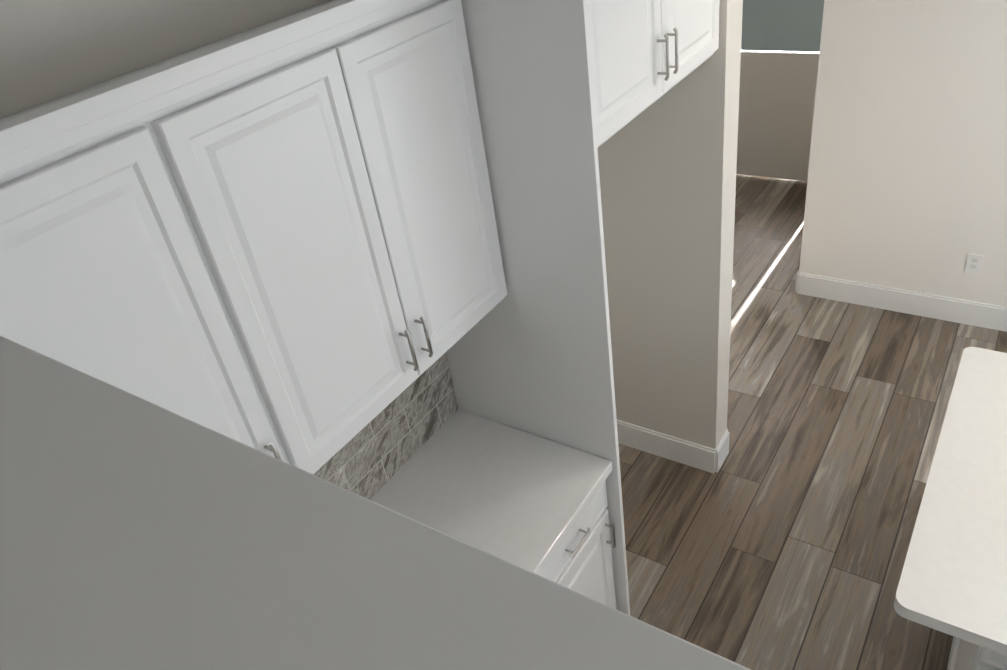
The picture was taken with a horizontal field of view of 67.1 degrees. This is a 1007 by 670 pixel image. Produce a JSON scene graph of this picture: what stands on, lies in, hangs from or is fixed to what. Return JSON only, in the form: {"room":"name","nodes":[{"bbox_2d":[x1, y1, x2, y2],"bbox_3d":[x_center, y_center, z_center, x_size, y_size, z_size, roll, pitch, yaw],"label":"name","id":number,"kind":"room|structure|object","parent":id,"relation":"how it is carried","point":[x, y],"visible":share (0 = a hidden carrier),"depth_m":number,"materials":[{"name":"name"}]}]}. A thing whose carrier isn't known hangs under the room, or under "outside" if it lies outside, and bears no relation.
{"room":"kitchen","nodes":[
{"label":"kitchen","id":0,"kind":"room"},
{"bbox_2d":[0,0,329,118],"bbox_3d":[-0.497,-0.077,2.298,0.130,3.100,2.890,15,41,31],"label":"wall","id":1,"kind":"structure","parent":0,"point":[50,50],"depth_m":1.49,"materials":[{"name":"beige paint"}]},
{"bbox_2d":[0,72,327,499],"bbox_3d":[-0.806,0.090,1.425,0.328,0.927,0.622,15,41,31],"label":"upper cabinet","id":2,"kind":"object","parent":1,"relation":"attached to","point":[252,280],"depth_m":1.28,"materials":[{"name":"white wood"}]},
{"bbox_2d":[132,8,435,463],"bbox_3d":[-0.546,-0.165,1.736,0.328,0.927,0.548,15,41,31],"label":"upper cabinet","id":3,"kind":"object","parent":1,"relation":"attached to","point":[287,115],"depth_m":1.62,"materials":[{"name":"white wood"}]},
{"bbox_2d":[313,352,457,499],"bbox_3d":[-0.685,0.513,2.107,0.009,0.558,1.748,15,41,31],"label":"backsplash","id":4,"kind":"structure","parent":1,"relation":"attached to","point":[369,460],"depth_m":2.51,"materials":[{"name":"stone"}]},
{"bbox_2d":[311,0,506,360],"bbox_3d":[-0.312,-0.395,2.014,0.328,0.927,0.495,15,41,31],"label":"upper cabinet","id":5,"kind":"object","parent":1,"relation":"attached to","point":[417,51],"depth_m":1.91,"materials":[{"name":"white wood"}]},
{"bbox_2d":[587,0,675,147],"bbox_3d":[0.051,-0.931,2.081,0.628,0.690,0.512,15,41,31],"label":"upper cabinet","id":6,"kind":"object","parent":1,"relation":"attached to","point":[633,42],"depth_m":2.02,"materials":[{"name":"white wood"}]},
{"bbox_2d":[676,0,719,83],"bbox_3d":[0.280,-1.157,2.355,0.628,0.690,0.513,15,41,31],"label":"upper cabinet","id":7,"kind":"object","parent":1,"relation":"attached to","point":[697,21],"depth_m":2.35,"materials":[{"name":"white wood"}]},
{"bbox_2d":[0,364,583,669],"bbox_3d":[-0.139,0.573,0.558,0.583,0.925,0.329,15,41,31],"label":"upper cabinet","id":8,"kind":"object","parent":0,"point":[126,543],"depth_m":0.36,"materials":[{"name":"white"}]},
{"bbox_2d":[598,0,742,448],"bbox_3d":[0.580,-0.721,2.978,0.630,3.100,0.150,15,41,31],"label":"wall","id":9,"kind":"structure","parent":0,"point":[668,176],"depth_m":3.10,"materials":[{"name":"beige paint"}]},
{"bbox_2d":[617,420,724,473],"bbox_3d":[0.742,0.532,3.747,0.644,0.147,0.014,15,41,31],"label":"baseboard","id":10,"kind":"structure","parent":9,"relation":"attached to","point":[711,460],"depth_m":3.69,"materials":[{"name":"white wood"}]},
{"bbox_2d":[720,430,729,457],"bbox_3d":[0.790,0.433,3.879,0.744,0.147,0.014,15,41,31],"label":"baseboard","id":11,"kind":"structure","parent":9,"relation":"attached to","point":[724,441],"depth_m":3.64,"materials":[{"name":"white"}]},
{"bbox_2d":[736,0,823,180],"bbox_3d":[2.030,-2.102,5.583,0.896,2.026,0.095,15,41,31],"label":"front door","id":12,"kind":"structure","parent":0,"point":[780,46],"depth_m":5.74,"materials":[{"name":"white"}]},
{"bbox_2d":[618,174,1006,669],"bbox_3d":[2.724,0.964,2.851,10.620,0.100,6.240,15,41,31],"label":"floor","id":13,"kind":"structure","parent":0,"point":[780,539],"depth_m":3.52,"materials":[{"name":"brown wood"}]},
{"bbox_2d":[540,564,549,579],"bbox_3d":[-0.216,1.092,2.507,0.618,0.878,0.475,15,41,31],"label":"base cabinet","id":14,"kind":"object","parent":13,"relation":"on","point":[545,573],"depth_m":2.31,"materials":[{"name":"white wood"}]},
{"bbox_2d":[370,410,612,574],"bbox_3d":[-0.208,0.659,2.314,0.643,0.040,1.117,15,41,31],"label":"countertop","id":15,"kind":"structure","parent":14,"relation":"on","point":[520,498],"depth_m":2.44,"materials":[{"name":"stone"}]},
{"bbox_2d":[547,464,625,613],"bbox_3d":[-0.006,0.886,2.757,0.618,0.878,0.566,15,41,31],"label":"base cabinet","id":16,"kind":"object","parent":13,"relation":"on","point":[586,562],"depth_m":2.60,"materials":[{"name":"white wood"}]},
{"bbox_2d":[947,439,1006,669],"bbox_3d":[2.588,1.096,1.818,2.549,0.876,1.023,15,41,31],"label":"kitchen island","id":17,"kind":"object","parent":13,"relation":"on","point":[991,619],"depth_m":1.99,"materials":[{"name":"white"}]},
{"bbox_2d":[894,355,1006,658],"bbox_3d":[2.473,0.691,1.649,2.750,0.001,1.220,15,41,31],"label":"island countertop","id":18,"kind":"structure","parent":17,"relation":"on","point":[940,584],"depth_m":2.15,"materials":[{"name":"white stone"}]},
{"bbox_2d":[799,0,1006,306],"bbox_3d":[4.691,-0.782,2.063,7.300,3.100,0.120,15,41,31],"label":"wall","id":19,"kind":"structure","parent":0,"point":[908,172],"depth_m":3.97,"materials":[{"name":"beige paint"}]},
{"bbox_2d":[795,270,1006,331],"bbox_3d":[4.850,0.460,2.848,7.314,0.147,0.014,15,41,31],"label":"baseboard","id":20,"kind":"structure","parent":19,"relation":"attached to","point":[990,316],"depth_m":4.41,"materials":[{"name":"white wood"}]},
{"bbox_2d":[964,253,983,273],"bbox_3d":[2.539,-0.384,4.099,0.072,0.115,0.006,15,41,31],"label":"outlet","id":21,"kind":"object","parent":19,"relation":"attached to","point":[973,263],"visible":1,"depth_m":4.10,"materials":[{"name":"white plastic"}]}
]}

